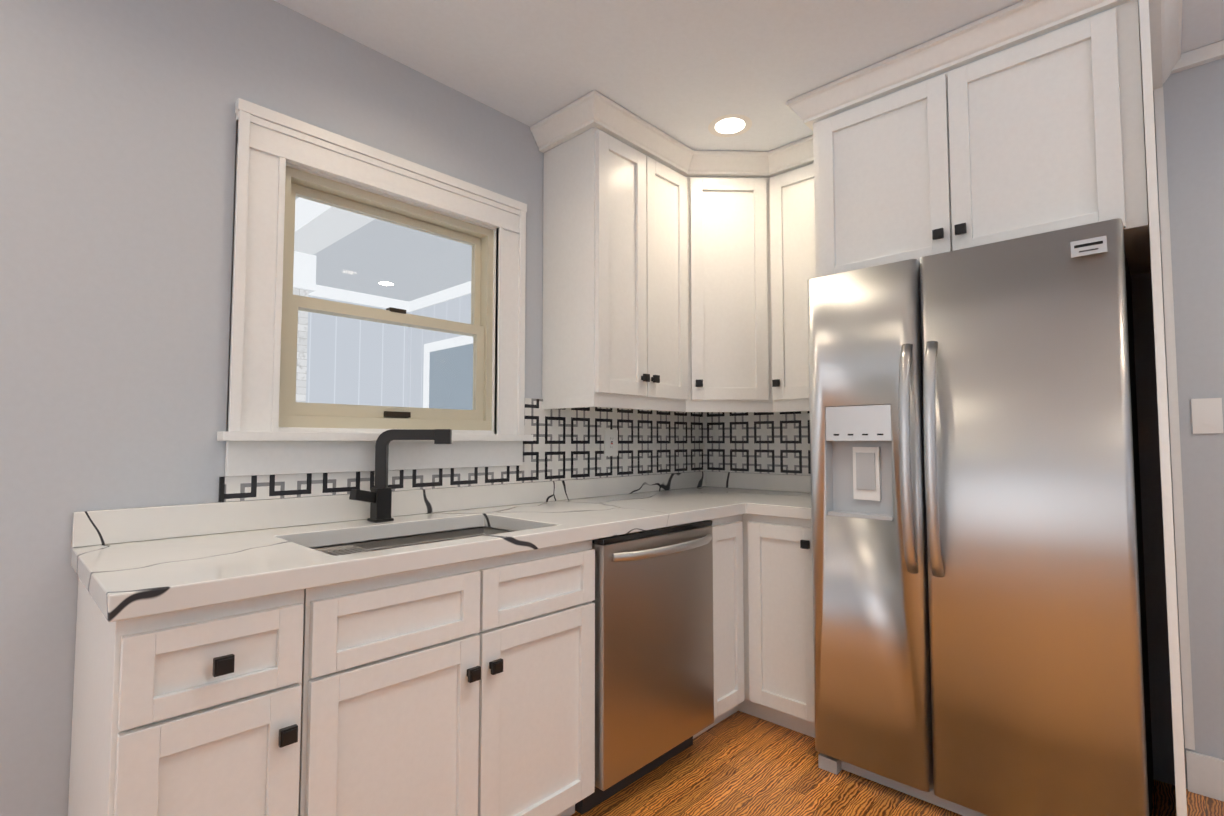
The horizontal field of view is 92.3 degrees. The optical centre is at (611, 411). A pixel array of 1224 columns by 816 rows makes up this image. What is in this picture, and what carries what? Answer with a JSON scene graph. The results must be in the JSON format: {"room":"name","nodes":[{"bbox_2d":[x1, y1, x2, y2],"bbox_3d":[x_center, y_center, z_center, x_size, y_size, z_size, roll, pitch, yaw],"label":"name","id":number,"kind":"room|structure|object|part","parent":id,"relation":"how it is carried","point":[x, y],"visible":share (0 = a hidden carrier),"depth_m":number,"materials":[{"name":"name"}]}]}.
{"room":"kitchen","nodes":[
{"label":"kitchen","id":0,"kind":"room"},
{"bbox_2d":[293,288,308,402],"bbox_3d":[-2.018,0.449,3.573,0.200,2.400,0.200,-3,-4,43],"label":"brick column","id":1,"kind":"structure","parent":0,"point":[301,355],"depth_m":3.60,"materials":[{"name":"beige"}]},
{"bbox_2d":[0,0,697,815],"bbox_3d":[-1.038,0.006,1.827,0.150,2.510,4.700,-3,-4,43],"label":"wall","id":2,"kind":"structure","parent":0,"point":[116,168],"depth_m":1.51,"materials":[{"name":"paint"}]},
{"bbox_2d":[217,98,532,475],"bbox_3d":[-0.763,-0.338,2.083,0.202,1.080,1.079,-3,-4,43],"label":"window","id":3,"kind":"structure","parent":2,"relation":"in","point":[271,145],"depth_m":1.92,"materials":[{"name":"white wood"}]},
{"bbox_3d":[-0.775,-0.341,2.095,0.088,0.806,0.781,-3,-4,43],"label":"window sash","id":4,"kind":"part","parent":3,"relation":"part of","materials":[{"name":"beige wood"}]},
{"bbox_2d":[218,398,705,501],"bbox_3d":[-0.281,0.121,2.504,0.010,0.347,2.366,-3,-4,43],"label":"tile backsplash","id":5,"kind":"structure","parent":2,"relation":"attached to","point":[566,444],"depth_m":2.57,"materials":[{"name":"tile"}]},
{"bbox_2d":[604,429,617,455],"bbox_3d":[-0.004,0.146,2.784,0.009,0.125,0.088,-3,-4,43],"label":"outlet","id":6,"kind":"object","parent":5,"relation":"attached to","point":[610,442],"visible":1,"depth_m":2.78,"materials":[{"name":"white plastic"}]},
{"bbox_2d":[538,95,697,407],"bbox_3d":[0.068,-0.627,2.637,0.384,1.157,0.659,-3,-4,43],"label":"upper cabinet","id":7,"kind":"object","parent":2,"relation":"attached to","point":[680,286],"depth_m":2.45,"materials":[{"name":"white wood"}]},
{"bbox_2d":[274,0,1223,176],"bbox_3d":[0.833,-1.365,0.124,5.300,0.060,4.700,-3,-4,43],"label":"ceiling","id":8,"kind":"structure","parent":0,"point":[686,72],"depth_m":1.99,"materials":[{"name":"paint"}]},
{"bbox_2d":[708,114,751,136],"bbox_3d":[0.501,-1.214,2.498,0.184,0.001,0.184,-3,-4,43],"label":"recessed light","id":9,"kind":"object","parent":8,"relation":"in","point":[733,124],"visible":1,"depth_m":2.50,"materials":[{"name":"white"}]},
{"bbox_2d":[571,710,1223,815],"bbox_3d":[0.833,1.201,-0.004,5.300,0.060,4.700,-3,-4,43],"label":"floor","id":10,"kind":"structure","parent":0,"point":[738,763],"depth_m":1.98,"materials":[{"name":"brown wood"}]},
{"bbox_2d":[68,577,351,815],"bbox_3d":[-0.937,0.803,1.324,0.627,0.868,0.372,-3,-4,43],"label":"base cabinet","id":11,"kind":"object","parent":10,"relation":"on","point":[240,707],"depth_m":1.13,"materials":[{"name":"white wood"}]},
{"bbox_2d":[71,429,810,621],"bbox_3d":[-0.041,0.338,2.058,0.954,0.547,2.665,-3,-4,43],"label":"countertop","id":12,"kind":"structure","parent":11,"relation":"on","point":[128,563],"depth_m":1.69,"materials":[{"name":"stone"}]},
{"bbox_2d":[349,429,451,522],"bbox_3d":[-0.672,0.201,1.872,0.177,0.293,0.289,-3,-4,43],"label":"faucet","id":13,"kind":"object","parent":12,"relation":"on","point":[379,498],"depth_m":1.87,"materials":[{"name":"black metal"}]},
{"bbox_2d":[314,527,506,555],"bbox_3d":[-0.534,0.490,1.684,0.403,0.205,0.668,-3,-4,43],"label":"sink","id":14,"kind":"object","parent":12,"relation":"in","point":[445,536],"depth_m":1.84,"materials":[{"name":"silver metal"}]},
{"bbox_2d":[575,520,713,814],"bbox_3d":[-0.024,0.847,2.203,0.691,0.866,0.598,-3,-4,43],"label":"dishwasher","id":15,"kind":"object","parent":10,"relation":"on","point":[654,675],"visible":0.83,"depth_m":1.96,"materials":[{"name":"silver metal"}]},
{"bbox_2d":[588,514,755,738],"bbox_3d":[0.266,0.864,2.543,0.698,0.868,0.287,-3,-4,43],"label":"base cabinet","id":16,"kind":"object","parent":10,"relation":"on","point":[734,615],"depth_m":2.39,"materials":[{"name":"white wood"}]},
{"bbox_2d":[752,514,814,737],"bbox_3d":[0.857,0.864,2.542,0.346,0.868,0.688,-3,-4,43],"label":"base cabinet","id":17,"kind":"object","parent":10,"relation":"on","point":[782,588],"depth_m":2.34,"materials":[{"name":"white wood"}]},
{"bbox_2d":[807,218,1152,815],"bbox_3d":[1.265,0.389,2.072,0.890,1.769,0.783,-3,-4,43],"label":"fridge","id":18,"kind":"object","parent":10,"relation":"on","point":[980,644],"visible":1,"depth_m":1.78,"materials":[{"name":"silver metal"}]},
{"bbox_3d":[0.886,0.355,2.046,0.378,1.704,0.082,-3,-4,43],"label":"door","id":19,"kind":"part","parent":18,"relation":"part of","materials":[{"name":"silver metal"}]},
{"bbox_2d":[715,58,1223,788],"bbox_3d":[2.450,-0.002,1.660,5.150,2.510,0.150,-3,-4,43],"label":"wall","id":20,"kind":"structure","parent":0,"point":[1195,130],"depth_m":2.01,"materials":[{"name":"paint"}]},
{"bbox_2d":[662,148,801,411],"bbox_3d":[0.541,-0.613,2.932,0.665,1.157,0.665,-3,-4,43],"label":"upper cabinet","id":21,"kind":"object","parent":20,"relation":"attached to","point":[734,212],"depth_m":2.74,"materials":[{"name":"white wood"}]},
{"bbox_2d":[706,411,810,474],"bbox_3d":[0.882,0.147,3.026,0.930,0.347,0.008,-3,-4,43],"label":"tile backsplash","id":22,"kind":"structure","parent":20,"relation":"attached to","point":[744,442],"depth_m":3.12,"materials":[{"name":"tile"}]},
{"bbox_2d":[778,138,808,407],"bbox_3d":[0.940,-0.622,2.749,0.410,1.157,0.384,-3,-4,43],"label":"upper cabinet","id":23,"kind":"object","parent":20,"relation":"attached to","point":[793,350],"depth_m":2.68,"materials":[{"name":"white wood"}]},
{"bbox_2d":[806,0,1157,283],"bbox_3d":[1.347,-0.859,2.194,0.955,0.739,0.647,-3,-4,43],"label":"upper cabinet","id":24,"kind":"object","parent":20,"relation":"attached to","point":[1048,132],"depth_m":1.89,"materials":[{"name":"white wood"}]},
{"bbox_2d":[1154,40,1223,749],"bbox_3d":[3.037,-0.105,0.984,3.060,2.368,0.028,-3,-4,43],"label":"trim","id":25,"kind":"structure","parent":20,"relation":"attached to","point":[1201,56],"depth_m":2.02,"materials":[{"name":"white wood"}]},
{"bbox_2d":[1186,750,1223,801],"bbox_3d":[3.042,1.152,0.926,3.058,0.129,0.014,-3,-4,43],"label":"baseboard","id":26,"kind":"structure","parent":20,"relation":"attached to","point":[1205,775],"depth_m":1.93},
{"bbox_2d":[1191,398,1222,433],"bbox_3d":[1.998,0.014,1.974,0.072,0.118,0.011,-3,-4,43],"label":"light switch","id":27,"kind":"object","parent":20,"relation":"attached to","point":[1207,415],"visible":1,"depth_m":1.97,"materials":[{"name":"white plastic"}]},
{"label":"outside","id":28,"kind":"structure","parent":0,"visible":0},
{"bbox_2d":[306,296,409,406],"bbox_3d":[-3.967,0.295,3.484,0.100,2.700,6.000,-3,-4,43],"label":"wall","id":29,"kind":"structure","parent":28,"point":[357,333],"depth_m":5.23,"materials":[{"name":"grey paint"}]},
{"bbox_2d":[293,197,470,311],"bbox_3d":[-2.826,0.221,2.408,3.240,2.860,6.000,-3,-4,43],"label":"trim","id":30,"kind":"structure","parent":29,"relation":"attached to","point":[320,237],"depth_m":3.55,"materials":[{"name":"white"}]},
{"bbox_2d":[314,219,471,300],"bbox_3d":[-1.349,-1.148,4.040,3.240,0.043,1.700,-3,-4,43],"label":"ceiling","id":31,"kind":"structure","parent":28,"point":[420,241],"depth_m":4.38,"materials":[{"name":"grey paint"}]},
{"bbox_2d":[406,294,470,407],"bbox_3d":[-0.756,0.346,4.506,3.120,2.700,0.100,-3,-4,43],"label":"wall","id":32,"kind":"structure","parent":28,"point":[442,310],"depth_m":5.42,"materials":[{"name":"grey paint"}]},
{"bbox_2d":[423,335,472,409],"bbox_3d":[-1.369,0.545,4.984,0.900,2.350,0.035,-3,-4,43],"label":"door frame","id":33,"kind":"structure","parent":32,"relation":"attached to","point":[462,379],"depth_m":5.05,"materials":[{"name":"white"}]}
]}

